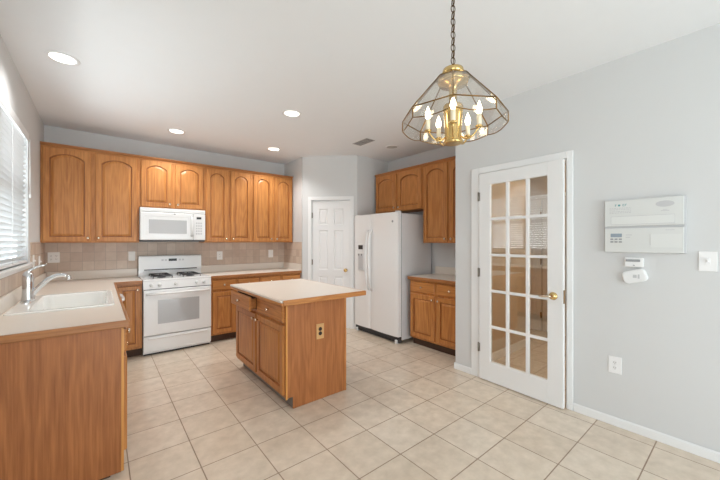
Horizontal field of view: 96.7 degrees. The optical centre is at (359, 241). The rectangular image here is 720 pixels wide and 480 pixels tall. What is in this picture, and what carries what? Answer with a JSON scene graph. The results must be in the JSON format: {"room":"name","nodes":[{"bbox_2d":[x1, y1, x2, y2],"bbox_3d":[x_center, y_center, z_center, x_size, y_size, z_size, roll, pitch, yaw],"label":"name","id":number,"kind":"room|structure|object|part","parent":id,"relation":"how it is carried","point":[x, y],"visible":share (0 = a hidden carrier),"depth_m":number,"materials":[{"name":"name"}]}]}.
{"room":"kitchen","nodes":[
{"label":"kitchen","id":0,"kind":"room"},
{"bbox_2d":[0,34,43,270],"bbox_3d":[-1.311,0.009,0.713,0.120,2.743,7.960,0,0,-39],"label":"wall","id":1,"kind":"structure","parent":0,"point":[12,86],"depth_m":2.92,"materials":[{"name":"grey paint"}]},
{"bbox_2d":[0,235,17,264],"bbox_3d":[-2.500,-0.395,2.127,0.050,1.180,1.895,0,0,-39],"label":"window","id":2,"kind":"structure","parent":1,"relation":"in","point":[15,235],"depth_m":2.83,"materials":[{"name":"white paint"}]},
{"bbox_2d":[0,91,30,269],"bbox_3d":[-2.444,-0.396,2.173,0.081,1.170,1.875,0,0,-39],"label":"blind","id":3,"kind":"object","parent":1,"relation":"attached to","point":[13,134],"visible":1,"depth_m":2.45,"materials":[{"name":"white paint"}]},
{"bbox_3d":[-2.642,-0.380,2.398,0.057,1.110,0.003,0,0,-39],"label":"ladder cord","id":4,"kind":"part","parent":3,"relation":"part of","materials":[{"name":"white fabric"}]},
{"bbox_3d":[-2.453,0.179,2.165,0.052,0.020,1.871,0,0,-39],"label":"rail","id":5,"kind":"part","parent":3,"relation":"part of","materials":[{"name":"white paint"}]},
{"bbox_2d":[0,262,34,278],"bbox_3d":[-2.455,0.217,2.196,0.095,0.045,2.045,0,0,-39],"label":"window sill","id":6,"kind":"structure","parent":1,"relation":"attached to","point":[7,272],"depth_m":2.37,"materials":[{"name":"white paint"}]},
{"bbox_2d":[0,242,44,296],"bbox_3d":[-2.779,0.244,2.619,0.006,0.472,2.910,0,0,-39],"label":"tiled wall","id":7,"kind":"structure","parent":1,"relation":"attached to","point":[10,283],"depth_m":3.00,"materials":[{"name":"beige tile"}]},
{"bbox_2d":[44,125,283,174],"bbox_3d":[-2.511,0.009,4.788,3.158,2.743,0.120,0,0,-39],"label":"wall","id":8,"kind":"structure","parent":0,"point":[52,134],"depth_m":4.41,"materials":[{"name":"grey paint"}]},
{"bbox_2d":[40,145,138,242],"bbox_3d":[-3.228,-0.523,3.876,0.889,1.075,0.382,0,0,-39],"label":"upper cabinet","id":9,"kind":"object","parent":8,"relation":"attached to","point":[86,196],"visible":1,"depth_m":3.72,"materials":[{"name":"brown wood"}]},
{"bbox_3d":[-3.306,-0.518,3.618,0.406,1.041,0.020,0,0,-39],"label":"door","id":10,"kind":"part","parent":9,"relation":"part of","materials":[{"name":"brown wood"}]},
{"bbox_3d":[-2.959,-0.518,3.899,0.406,1.041,0.020,0,0,-39],"label":"door","id":11,"kind":"part","parent":9,"relation":"part of","materials":[{"name":"brown wood"}]},
{"bbox_2d":[40,141,292,178],"bbox_3d":[-2.303,-1.072,4.428,3.020,0.030,0.028,0,0,-39],"label":"crown molding","id":12,"kind":"structure","parent":9,"relation":"attached to","point":[41,142],"depth_m":4.13,"materials":[{"name":"brown wood"}]},
{"bbox_2d":[45,242,283,275],"bbox_3d":[-2.518,0.244,4.702,3.026,0.472,0.006,0,0,-39],"label":"tiled wall","id":13,"kind":"structure","parent":8,"relation":"attached to","point":[73,256],"depth_m":4.39,"materials":[{"name":"beige tile"}]},
{"bbox_2d":[48,252,59,262],"bbox_3d":[-3.628,0.190,3.790,0.105,0.125,0.008,0,0,-39],"label":"wall outlet","id":14,"kind":"object","parent":13,"relation":"attached to","point":[53,257],"visible":1,"depth_m":3.79,"materials":[{"name":"beige plastic"}]},
{"bbox_2d":[128,251,134,260],"bbox_3d":[-3.039,0.194,4.262,0.075,0.125,0.019,0,0,-39],"label":"light switch","id":15,"kind":"object","parent":13,"relation":"attached to","point":[131,254],"visible":1,"depth_m":4.26,"materials":[{"name":"beige plastic"}]},
{"bbox_2d":[217,251,222,259],"bbox_3d":[-2.178,0.217,4.968,0.085,0.130,0.008,0,0,-39],"label":"wall outlet","id":16,"kind":"object","parent":13,"relation":"attached to","point":[219,253],"visible":1,"depth_m":4.97,"materials":[{"name":"beige plastic"}]},
{"bbox_2d":[268,250,272,256],"bbox_3d":[-1.528,0.208,5.489,0.085,0.130,0.019,0,0,-39],"label":"light switch","id":17,"kind":"object","parent":13,"relation":"attached to","point":[270,252],"visible":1,"depth_m":5.49,"materials":[{"name":"beige plastic"}]},
{"bbox_2d":[139,158,203,210],"bbox_3d":[-2.588,-0.749,4.396,0.760,0.624,0.382,0,0,-39],"label":"upper cabinet","id":18,"kind":"object","parent":8,"relation":"attached to","point":[162,184],"visible":0.99,"depth_m":4.25,"materials":[{"name":"brown wood"}]},
{"bbox_3d":[-2.641,-0.744,4.158,0.342,0.590,0.020,0,0,-39],"label":"door","id":19,"kind":"part","parent":18,"relation":"part of","materials":[{"name":"brown wood"}]},
{"bbox_2d":[139,207,204,241],"bbox_3d":[-2.563,-0.215,4.366,0.757,0.434,0.450,0,0,-39],"label":"microwave","id":20,"kind":"object","parent":18,"relation":"attached to","point":[155,224],"visible":0.99,"depth_m":4.21,"materials":[{"name":"white plastic"}]},
{"bbox_3d":[-2.526,-0.199,4.196,0.600,0.357,0.042,0,0,-39],"label":"door","id":21,"kind":"part","parent":20,"relation":"part of","materials":[{"name":"white plastic"}]},
{"bbox_3d":[-2.280,-0.207,4.343,0.036,0.286,0.057,0,0,-39],"label":"handle","id":22,"kind":"part","parent":20,"relation":"part of","materials":[{"name":"white plastic"}]},
{"bbox_3d":[-2.232,-0.199,4.436,0.154,0.357,0.040,0,0,-39],"label":"control panel","id":23,"kind":"part","parent":20,"relation":"part of","materials":[{"name":"white plastic"}]},
{"bbox_3d":[-2.345,-0.744,4.399,0.342,0.590,0.020,0,0,-39],"label":"door","id":24,"kind":"part","parent":18,"relation":"part of","materials":[{"name":"brown wood"}]},
{"bbox_2d":[204,167,251,241],"bbox_3d":[-2.026,-0.523,4.853,0.685,1.075,0.382,0,0,-39],"label":"upper cabinet","id":25,"kind":"object","parent":8,"relation":"attached to","point":[227,193],"visible":0.99,"depth_m":4.71,"materials":[{"name":"brown wood"}]},
{"bbox_3d":[-2.064,-0.518,4.627,0.304,1.041,0.020,0,0,-39],"label":"door","id":26,"kind":"part","parent":25,"relation":"part of","materials":[{"name":"brown wood"}]},
{"bbox_3d":[-1.797,-0.518,4.844,0.304,1.041,0.020,0,0,-39],"label":"door","id":27,"kind":"part","parent":25,"relation":"part of","materials":[{"name":"brown wood"}]},
{"bbox_2d":[252,173,291,241],"bbox_3d":[-1.492,-0.523,5.286,0.685,1.075,0.382,0,0,-39],"label":"upper cabinet","id":28,"kind":"object","parent":8,"relation":"attached to","point":[271,195],"visible":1,"depth_m":5.14,"materials":[{"name":"brown wood"}]},
{"bbox_3d":[-1.531,-0.518,5.060,0.304,1.041,0.020,0,0,-39],"label":"door","id":29,"kind":"part","parent":28,"relation":"part of","materials":[{"name":"brown wood"}]},
{"bbox_3d":[-1.264,-0.518,5.277,0.304,1.041,0.020,0,0,-39],"label":"door","id":30,"kind":"part","parent":28,"relation":"part of","materials":[{"name":"brown wood"}]},
{"bbox_2d":[284,157,302,278],"bbox_3d":[-1.093,0.009,5.452,0.120,2.743,0.640,0,0,-39],"label":"wall","id":31,"kind":"structure","parent":0,"point":[294,168],"depth_m":5.28,"materials":[{"name":"grey paint"}]},
{"bbox_2d":[284,242,301,270],"bbox_3d":[-1.142,0.244,5.412,0.006,0.472,0.640,0,0,-39],"label":"tiled wall","id":32,"kind":"structure","parent":31,"relation":"attached to","point":[292,250],"depth_m":5.38,"materials":[{"name":"beige tile"}]},
{"bbox_2d":[303,155,356,323],"bbox_3d":[-0.480,0.009,5.154,0.884,2.743,0.100,0,0,6],"label":"wall","id":33,"kind":"structure","parent":0,"point":[323,176],"depth_m":5.11,"materials":[{"name":"grey paint"}]},
{"bbox_2d":[312,200,349,327],"bbox_3d":[-0.470,0.359,5.096,0.622,2.026,0.108,0,0,6],"label":"door","id":34,"kind":"structure","parent":33,"relation":"in","point":[330,219],"depth_m":5.11,"materials":[{"name":"white paint"}]},
{"bbox_2d":[308,196,353,328],"bbox_3d":[-0.461,0.331,5.144,0.739,2.096,0.116,0,0,6],"label":"trim","id":35,"kind":"structure","parent":33,"relation":"attached to","point":[351,198],"depth_m":5.05,"materials":[{"name":"white paint"}]},
{"bbox_2d":[0,0,719,163],"bbox_3d":[1.053,-1.413,2.647,6.228,0.100,8.220,0,0,-39],"label":"ceiling","id":36,"kind":"structure","parent":0,"point":[224,74],"depth_m":2.35,"materials":[{"name":"paint"}]},
{"bbox_2d":[44,50,79,65],"bbox_3d":[-2.210,-1.360,2.379,0.200,0.006,0.200,0,0,-39],"label":"recessed light","id":37,"kind":"object","parent":36,"relation":"in","point":[57,56],"visible":1,"depth_m":2.37,"materials":[{"name":"white paint"}]},
{"bbox_2d":[167,128,185,133],"bbox_3d":[-2.268,-1.360,3.956,0.200,0.006,0.200,0,0,-39],"label":"recessed light","id":38,"kind":"object","parent":36,"relation":"in","point":[172,130],"visible":1,"depth_m":3.96,"materials":[{"name":"white paint"}]},
{"bbox_2d":[267,147,280,150],"bbox_3d":[-1.268,-1.360,4.716,0.200,0.006,0.200,0,0,-39],"label":"recessed light","id":39,"kind":"object","parent":36,"relation":"in","point":[268,148],"visible":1,"depth_m":4.72,"materials":[{"name":"white paint"}]},
{"bbox_2d":[282,110,300,116],"bbox_3d":[-0.725,-1.360,3.405,0.200,0.006,0.200,0,0,-39],"label":"recessed light","id":40,"kind":"object","parent":36,"relation":"in","point":[289,113],"visible":1,"depth_m":3.40,"materials":[{"name":"white paint"}]},
{"bbox_2d":[353,138,374,145],"bbox_3d":[0.048,-1.359,4.381,0.150,0.009,0.310,0,0,-39],"label":"ceiling vent","id":41,"kind":"object","parent":36,"relation":"in","point":[364,141],"visible":1,"depth_m":4.38,"materials":[{"name":"grey metal"}]},
{"bbox_2d":[385,145,398,148],"bbox_3d":[0.463,-1.360,4.615,0.200,0.006,0.200,0,0,-39],"label":"recessed light","id":42,"kind":"object","parent":36,"relation":"in","point":[388,146],"visible":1,"depth_m":4.62,"materials":[{"name":"white paint"}]},
{"bbox_2d":[402,0,508,145],"bbox_3d":[0.472,-0.928,1.623,0.491,0.869,0.491,0,0,40],"label":"chandelier","id":43,"kind":"object","parent":36,"relation":"hanging from","point":[453,77],"visible":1,"depth_m":1.59,"materials":[{"name":"gold metal"}]},
{"bbox_3d":[0.315,-0.729,1.606,0.161,0.195,0.197,0,0,-6],"label":"glass pane","id":44,"kind":"part","parent":43,"relation":"part of","materials":[{"name":"clear glass"}]},
{"bbox_3d":[0.344,-0.651,1.619,0.028,0.066,0.029,0,0,-39],"label":"bulb","id":45,"kind":"part","parent":43,"relation":"part of","materials":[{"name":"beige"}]},
{"bbox_3d":[0.383,-0.536,1.620,0.113,0.061,0.035,0,0,-1],"label":"arm","id":46,"kind":"part","parent":43,"relation":"part of","materials":[{"name":"gold metal"}]},
{"bbox_3d":[0.429,-0.651,1.744,0.028,0.066,0.029,0,0,-39],"label":"bulb","id":47,"kind":"part","parent":43,"relation":"part of","materials":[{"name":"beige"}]},
{"bbox_3d":[0.472,-1.119,1.623,0.021,0.448,0.021,0,0,27],"label":"chain","id":48,"kind":"part","parent":43,"relation":"part of","materials":[{"name":"brown metal"}]},
{"bbox_3d":[0.444,-0.536,1.538,0.035,0.061,0.113,0,0,12],"label":"arm","id":49,"kind":"part","parent":43,"relation":"part of","materials":[{"name":"gold metal"}]},
{"bbox_3d":[0.436,-0.651,1.500,0.028,0.066,0.029,0,0,-39],"label":"bulb","id":50,"kind":"part","parent":43,"relation":"part of","materials":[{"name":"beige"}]},
{"bbox_3d":[0.472,-0.697,1.623,0.491,0.263,0.491,0,0,-5],"label":"brass frame","id":51,"kind":"part","parent":43,"relation":"part of","materials":[{"name":"gold metal"}]},
{"bbox_3d":[0.573,-0.651,1.702,0.028,0.066,0.029,0,0,-39],"label":"bulb","id":52,"kind":"part","parent":43,"relation":"part of","materials":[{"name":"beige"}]},
{"bbox_3d":[0.544,-0.536,1.568,0.112,0.061,0.035,0,0,26],"label":"arm","id":53,"kind":"part","parent":43,"relation":"part of","materials":[{"name":"gold metal"}]},
{"bbox_3d":[0.578,-0.651,1.551,0.028,0.066,0.029,0,0,-39],"label":"bulb","id":54,"kind":"part","parent":43,"relation":"part of","materials":[{"name":"beige"}]},
{"bbox_3d":[0.595,-0.729,1.524,0.161,0.195,0.197,0,0,39],"label":"glass pane","id":55,"kind":"part","parent":43,"relation":"part of","materials":[{"name":"clear glass"}]},
{"bbox_2d":[357,155,387,214],"bbox_3d":[0.230,0.009,5.351,0.795,2.743,0.105,0,0,-39],"label":"wall","id":56,"kind":"structure","parent":0,"point":[367,168],"depth_m":5.20,"materials":[{"name":"grey paint"}]},
{"bbox_2d":[104,328,719,479],"bbox_3d":[1.053,1.430,2.647,6.228,0.100,8.220,0,0,-39],"label":"floor","id":57,"kind":"structure","parent":0,"point":[404,411],"depth_m":2.36,"materials":[{"name":"beige tile"}]},
{"bbox_2d":[0,327,129,479],"bbox_3d":[-1.791,0.943,1.938,0.652,0.873,0.539,0,0,-39],"label":"base cabinet","id":58,"kind":"object","parent":57,"relation":"on","point":[63,399],"visible":0.89,"depth_m":1.74,"materials":[{"name":"brown wood"}]},
{"bbox_2d":[0,268,141,344],"bbox_3d":[-2.429,0.435,2.902,0.892,0.146,2.898,0,0,-39],"label":"countertop","id":59,"kind":"structure","parent":58,"relation":"on","point":[26,327],"depth_m":2.04,"materials":[{"name":"beige laminate"}]},
{"bbox_2d":[20,264,71,303],"bbox_3d":[-2.429,0.314,2.485,0.288,0.282,0.230,0,0,-39],"label":"kitchen faucet","id":60,"kind":"object","parent":59,"relation":"on","point":[29,292],"visible":1,"depth_m":2.41,"materials":[{"name":"silver metal"}]},
{"bbox_3d":[-2.510,0.450,2.419,0.056,0.011,0.230,0,0,-39],"label":"plate","id":61,"kind":"part","parent":60,"relation":"part of","materials":[{"name":"silver metal"}]},
{"bbox_3d":[-2.476,0.210,2.446,0.115,0.074,0.024,0,0,-39],"label":"lever","id":62,"kind":"part","parent":60,"relation":"part of","materials":[{"name":"silver metal"}]},
{"bbox_3d":[-2.413,0.335,2.498,0.246,0.172,0.037,0,0,-39],"label":"spout","id":63,"kind":"part","parent":60,"relation":"part of","materials":[{"name":"silver metal"}]},
{"bbox_2d":[3,290,114,315],"bbox_3d":[-2.281,0.553,2.498,0.559,0.197,0.875,0,0,-39],"label":"sink","id":64,"kind":"object","parent":59,"relation":"in","point":[79,300],"visible":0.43,"depth_m":2.71,"materials":[{"name":"white ceramic"}]},
{"bbox_3d":[-1.572,0.596,2.121,0.020,0.136,0.495,0,0,-39],"label":"drawer","id":65,"kind":"part","parent":58,"relation":"part of","materials":[{"name":"brown wood"}]},
{"bbox_3d":[-1.572,0.973,2.121,0.020,0.564,0.495,0,0,-39],"label":"door","id":66,"kind":"part","parent":58,"relation":"part of","materials":[{"name":"brown wood"}]},
{"bbox_2d":[117,284,141,357],"bbox_3d":[-2.888,0.943,3.976,0.250,0.873,0.650,0,0,-39],"label":"base cabinet","id":67,"kind":"object","parent":57,"relation":"on","point":[132,294],"visible":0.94,"depth_m":3.79,"materials":[{"name":"brown wood"}]},
{"bbox_2d":[138,254,210,355],"bbox_3d":[-2.465,0.786,4.266,0.762,1.188,0.700,0,0,-39],"label":"gas range","id":68,"kind":"object","parent":57,"relation":"on","point":[176,296],"visible":1,"depth_m":4.08,"materials":[{"name":"white metal"}]},
{"bbox_2d":[139,273,210,281],"bbox_3d":[-2.481,0.472,4.287,0.762,0.024,0.587,0,0,-39],"label":"cooktop","id":69,"kind":"object","parent":68,"relation":"in","point":[145,277],"depth_m":4.16,"materials":[{"name":"white metal"}]},
{"bbox_3d":[-2.297,1.242,4.061,0.754,0.187,0.040,0,0,-39],"label":"storage drawer","id":70,"kind":"part","parent":68,"relation":"part of","materials":[{"name":"white metal"}]},
{"bbox_3d":[-2.296,0.863,4.058,0.754,0.550,0.046,0,0,-39],"label":"oven door","id":71,"kind":"part","parent":68,"relation":"part of","materials":[{"name":"white metal"}]},
{"bbox_3d":[-2.298,0.530,4.061,0.758,0.095,0.038,0,0,-39],"label":"control panel","id":72,"kind":"part","parent":68,"relation":"part of","materials":[{"name":"white metal"}]},
{"bbox_3d":[-2.264,0.632,4.020,0.704,0.030,0.065,0,0,-39],"label":"oven handle","id":73,"kind":"part","parent":68,"relation":"part of","materials":[{"name":"white metal"}]},
{"bbox_2d":[210,276,259,341],"bbox_3d":[-1.929,0.943,4.755,0.678,0.873,0.650,0,0,-39],"label":"base cabinet","id":74,"kind":"object","parent":57,"relation":"on","point":[223,312],"visible":0.43,"depth_m":4.42,"materials":[{"name":"brown wood"}]},
{"bbox_3d":[-1.881,0.596,4.427,0.303,0.136,0.020,0,0,-39],"label":"drawer","id":75,"kind":"part","parent":74,"relation":"part of","materials":[{"name":"brown wood"}]},
{"bbox_3d":[-1.881,0.973,4.427,0.303,0.564,0.020,0,0,-39],"label":"door","id":76,"kind":"part","parent":74,"relation":"part of","materials":[{"name":"brown wood"}]},
{"bbox_3d":[-1.618,0.596,4.641,0.303,0.136,0.020,0,0,-39],"label":"drawer","id":77,"kind":"part","parent":74,"relation":"part of","materials":[{"name":"brown wood"}]},
{"bbox_2d":[260,273,299,281],"bbox_3d":[-1.401,0.943,5.184,0.678,0.873,0.650,0,0,-39],"label":"base cabinet","id":78,"kind":"object","parent":57,"relation":"on","point":[295,275],"visible":0.12,"depth_m":4.96,"materials":[{"name":"brown wood"}]},
{"bbox_2d":[201,262,301,278],"bbox_3d":[-1.669,0.435,4.975,1.361,0.146,0.639,0,0,-39],"label":"countertop","id":79,"kind":"structure","parent":78,"relation":"on","point":[275,268],"depth_m":5.01,"materials":[{"name":"beige laminate"}]},
{"bbox_3d":[-1.353,0.596,4.856,0.303,0.136,0.020,0,0,-39],"label":"drawer","id":80,"kind":"part","parent":78,"relation":"part of","materials":[{"name":"brown wood"}]},
{"bbox_3d":[-1.090,0.596,5.070,0.303,0.136,0.020,0,0,-39],"label":"drawer","id":81,"kind":"part","parent":78,"relation":"part of","materials":[{"name":"brown wood"}]},
{"bbox_2d":[230,279,365,408],"bbox_3d":[-0.690,0.923,3.255,0.898,0.914,1.278,0,0,-39],"label":"kitchen island","id":82,"kind":"object","parent":57,"relation":"on","point":[291,333],"visible":1,"depth_m":2.83,"materials":[{"name":"brown wood"}]},
{"bbox_3d":[-1.031,0.596,3.402,0.495,0.136,0.556,0,0,-39],"label":"drawer","id":83,"kind":"part","parent":82,"relation":"part of","materials":[{"name":"brown wood"}]},
{"bbox_3d":[-1.172,0.973,3.287,0.020,0.565,0.556,0,0,-39],"label":"door","id":84,"kind":"part","parent":82,"relation":"part of","materials":[{"name":"brown wood"}]},
{"bbox_3d":[-0.800,0.596,2.828,0.020,0.136,0.556,0,0,-39],"label":"drawer","id":85,"kind":"part","parent":82,"relation":"part of","materials":[{"name":"brown wood"}]},
{"bbox_3d":[-0.800,0.973,2.828,0.020,0.565,0.556,0,0,-39],"label":"door","id":86,"kind":"part","parent":82,"relation":"part of","materials":[{"name":"brown wood"}]},
{"bbox_3d":[-0.364,0.943,2.793,0.588,0.870,0.006,0,0,-39],"label":"panel","id":87,"kind":"part","parent":82,"relation":"part of","materials":[{"name":"brown wood"}]},
{"bbox_2d":[316,323,323,338],"bbox_3d":[-0.349,0.784,2.798,0.076,0.132,0.005,0,0,-39],"label":"outlet plate","id":88,"kind":"object","parent":82,"relation":"attached to","point":[319,326],"depth_m":2.79,"materials":[{"name":"beige plastic"}]},
{"bbox_2d":[355,210,430,343],"bbox_3d":[0.452,0.481,4.841,0.786,1.798,0.944,0,0,-39],"label":"refrigerator","id":89,"kind":"object","parent":57,"relation":"on","point":[390,248],"visible":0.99,"depth_m":4.50,"materials":[{"name":"white metal"}]},
{"bbox_3d":[0.053,0.443,4.880,0.072,1.685,0.381,0,0,-39],"label":"door","id":90,"kind":"part","parent":89,"relation":"part of","materials":[{"name":"white metal"}]},
{"bbox_3d":[0.099,0.273,4.713,0.077,0.894,0.030,0,0,-39],"label":"handle","id":91,"kind":"part","parent":89,"relation":"part of","materials":[{"name":"white plastic"}]},
{"bbox_3d":[0.143,0.273,4.659,0.077,0.894,0.030,0,0,-39],"label":"handle","id":92,"kind":"part","parent":89,"relation":"part of","materials":[{"name":"white plastic"}]},
{"bbox_3d":[0.353,0.443,4.511,0.072,1.685,0.557,0,0,-39],"label":"door","id":93,"kind":"part","parent":89,"relation":"part of","materials":[{"name":"white metal"}]},
{"bbox_2d":[410,280,455,355],"bbox_3d":[1.153,0.943,4.150,0.620,0.873,0.862,0,0,-39],"label":"base cabinet","id":94,"kind":"object","parent":57,"relation":"on","point":[432,304],"visible":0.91,"depth_m":4.00,"materials":[{"name":"brown wood"}]},
{"bbox_3d":[0.807,0.596,4.147,0.020,0.136,0.395,0,0,-39],"label":"drawer","id":95,"kind":"part","parent":94,"relation":"part of","materials":[{"name":"brown wood"}]},
{"bbox_3d":[0.807,0.973,4.147,0.020,0.564,0.395,0,0,-39],"label":"door","id":96,"kind":"part","parent":94,"relation":"part of","materials":[{"name":"brown wood"}]},
{"bbox_2d":[407,266,455,284],"bbox_3d":[1.157,0.435,4.159,0.614,0.146,0.895,0,0,-39],"label":"countertop","id":97,"kind":"structure","parent":94,"relation":"on","point":[445,275],"depth_m":4.26,"materials":[{"name":"beige laminate"}]},
{"bbox_3d":[1.079,0.596,3.813,0.020,0.136,0.395,0,0,-39],"label":"drawer","id":98,"kind":"part","parent":94,"relation":"part of","materials":[{"name":"brown wood"}]},
{"bbox_3d":[1.079,0.973,3.813,0.020,0.564,0.395,0,0,-39],"label":"door","id":99,"kind":"part","parent":94,"relation":"part of","materials":[{"name":"brown wood"}]},
{"bbox_2d":[388,146,455,273],"bbox_3d":[1.127,0.009,4.782,0.120,2.743,1.910,0,0,-39],"label":"wall","id":100,"kind":"structure","parent":0,"point":[442,254],"depth_m":4.69,"materials":[{"name":"grey paint"}]},
{"bbox_2d":[376,166,422,213],"bbox_3d":[0.680,-0.757,4.947,0.382,0.595,0.990,0,0,-39],"label":"upper cabinet","id":101,"kind":"object","parent":100,"relation":"attached to","point":[402,191],"visible":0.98,"depth_m":4.79,"materials":[{"name":"brown wood"}]},
{"bbox_3d":[0.406,-0.752,5.044,0.020,0.561,0.457,0,0,-39],"label":"door","id":102,"kind":"part","parent":101,"relation":"part of","materials":[{"name":"brown wood"}]},
{"bbox_3d":[0.720,-0.752,4.659,0.020,0.561,0.457,0,0,-39],"label":"door","id":103,"kind":"part","parent":101,"relation":"part of","materials":[{"name":"brown wood"}]},
{"bbox_2d":[375,156,455,176],"bbox_3d":[0.831,-1.066,4.515,0.028,0.030,1.850,0,0,-39],"label":"crown molding","id":104,"kind":"structure","parent":101,"relation":"attached to","point":[452,157],"depth_m":4.52,"materials":[{"name":"brown wood"}]},
{"bbox_2d":[423,159,455,242],"bbox_3d":[1.264,-0.517,4.227,0.382,1.075,0.860,0,0,-39],"label":"upper cabinet","id":105,"kind":"object","parent":100,"relation":"attached to","point":[439,179],"visible":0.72,"depth_m":4.24,"materials":[{"name":"brown wood"}]},
{"bbox_3d":[1.011,-0.512,4.300,0.020,1.041,0.392,0,0,-39],"label":"door","id":106,"kind":"part","parent":105,"relation":"part of","materials":[{"name":"brown wood"}]},
{"bbox_3d":[1.284,-0.512,3.965,0.020,1.041,0.392,0,0,-39],"label":"door","id":107,"kind":"part","parent":105,"relation":"part of","materials":[{"name":"brown wood"}]},
{"bbox_2d":[492,179,525,352],"bbox_3d":[1.718,0.009,3.864,1.299,2.743,0.030,0,0,-39],"label":"wall","id":108,"kind":"structure","parent":0,"point":[517,188],"depth_m":3.96,"materials":[{"name":"beige paint"}]},
{"bbox_2d":[492,339,525,360],"bbox_3d":[1.728,1.330,3.843,1.250,0.100,0.015,0,0,-39],"label":"baseboard","id":109,"kind":"structure","parent":108,"relation":"attached to","point":[496,355],"depth_m":3.93,"materials":[{"name":"white paint"}]},
{"bbox_2d":[530,163,565,330],"bbox_3d":[3.427,0.009,4.267,0.100,2.743,4.100,0,0,-39],"label":"wall","id":110,"kind":"structure","parent":0,"point":[538,186],"depth_m":4.94,"materials":[{"name":"beige paint"}]},
{"bbox_2d":[530,199,541,330],"bbox_3d":[2.671,0.361,5.079,0.041,2.022,0.406,0,0,-39],"label":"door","id":111,"kind":"structure","parent":110,"relation":"in","point":[535,205],"depth_m":4.97,"materials":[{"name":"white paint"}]},
{"bbox_2d":[530,192,565,199],"bbox_3d":[2.799,0.330,4.935,0.029,2.099,0.930,0,0,-39],"label":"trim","id":112,"kind":"structure","parent":110,"relation":"attached to","point":[544,195],"depth_m":4.95,"materials":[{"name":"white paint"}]},
{"bbox_2d":[543,197,565,335],"bbox_3d":[2.930,0.361,4.761,0.041,2.022,0.386,0,0,-39],"label":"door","id":113,"kind":"structure","parent":110,"relation":"in","point":[544,200],"depth_m":4.87,"materials":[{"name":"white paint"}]},
{"bbox_2d":[456,23,719,451],"bbox_3d":[2.550,0.009,1.714,0.120,2.743,4.645,0,0,-39],"label":"wall","id":114,"kind":"structure","parent":0,"point":[645,123],"depth_m":2.31,"materials":[{"name":"grey paint"}]},
{"bbox_2d":[455,363,470,373],"bbox_3d":[1.096,1.347,3.398,0.013,0.066,0.198,0,0,-39],"label":"baseboard","id":115,"kind":"structure","parent":114,"relation":"attached to","point":[460,367],"depth_m":3.39,"materials":[{"name":"white paint"}]},
{"bbox_2d":[478,159,564,408],"bbox_3d":[1.416,0.347,2.916,0.096,2.045,0.780,0,0,-37],"label":"door","id":116,"kind":"structure","parent":114,"relation":"in","point":[550,390],"depth_m":2.84,"materials":[{"name":"white paint"}]},
{"bbox_3d":[1.592,0.455,2.655,0.052,0.066,0.066,0,0,-37],"label":"handle","id":117,"kind":"part","parent":116,"relation":"part of","materials":[{"name":"gold metal"}]},
{"bbox_2d":[471,150,572,410],"bbox_3d":[1.495,0.317,3.001,0.138,2.124,0.917,0,0,-39],"label":"trim","id":118,"kind":"structure","parent":114,"relation":"attached to","point":[567,155],"depth_m":2.95,"materials":[{"name":"white paint"}]},
{"bbox_2d":[608,355,621,374],"bbox_3d":[1.911,0.925,2.398,0.008,0.125,0.080,0,0,-39],"label":"wall outlet","id":119,"kind":"object","parent":114,"relation":"attached to","point":[614,363],"visible":1,"depth_m":2.39,"materials":[{"name":"white plastic"}]},
{"bbox_2d":[624,257,643,266],"bbox_3d":[1.976,0.150,2.308,0.021,0.068,0.108,0,0,-39],"label":"thermostat","id":120,"kind":"object","parent":114,"relation":"attached to","point":[628,261],"visible":1,"depth_m":2.30,"materials":[{"name":"white paint"}]},
{"bbox_2d":[622,269,647,283],"bbox_3d":[1.974,0.250,2.300,0.035,0.112,0.142,0,0,-39],"label":"wall sensor","id":121,"kind":"object","parent":114,"relation":"attached to","point":[638,275],"visible":1,"depth_m":2.29,"materials":[{"name":"white paint"}]},
{"bbox_2d":[605,195,686,253],"bbox_3d":[2.000,-0.112,2.266,0.036,0.384,0.436,0,0,-39],"label":"panel","id":122,"kind":"object","parent":114,"relation":"attached to","point":[657,224],"visible":1,"depth_m":2.23,"materials":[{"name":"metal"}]},
{"bbox_2d":[573,403,719,462],"bbox_3d":[2.851,1.347,1.238,0.013,0.066,3.526,0,0,-39],"label":"baseboard","id":123,"kind":"structure","parent":114,"relation":"attached to","point":[712,455],"depth_m":2.23,"materials":[{"name":"white paint"}]},
{"bbox_2d":[698,251,716,271],"bbox_3d":[2.204,0.126,2.029,0.019,0.128,0.082,0,0,-39],"label":"light switch","id":124,"kind":"object","parent":114,"relation":"attached to","point":[707,260],"visible":1,"depth_m":2.03,"materials":[{"name":"white plastic"}]}
]}

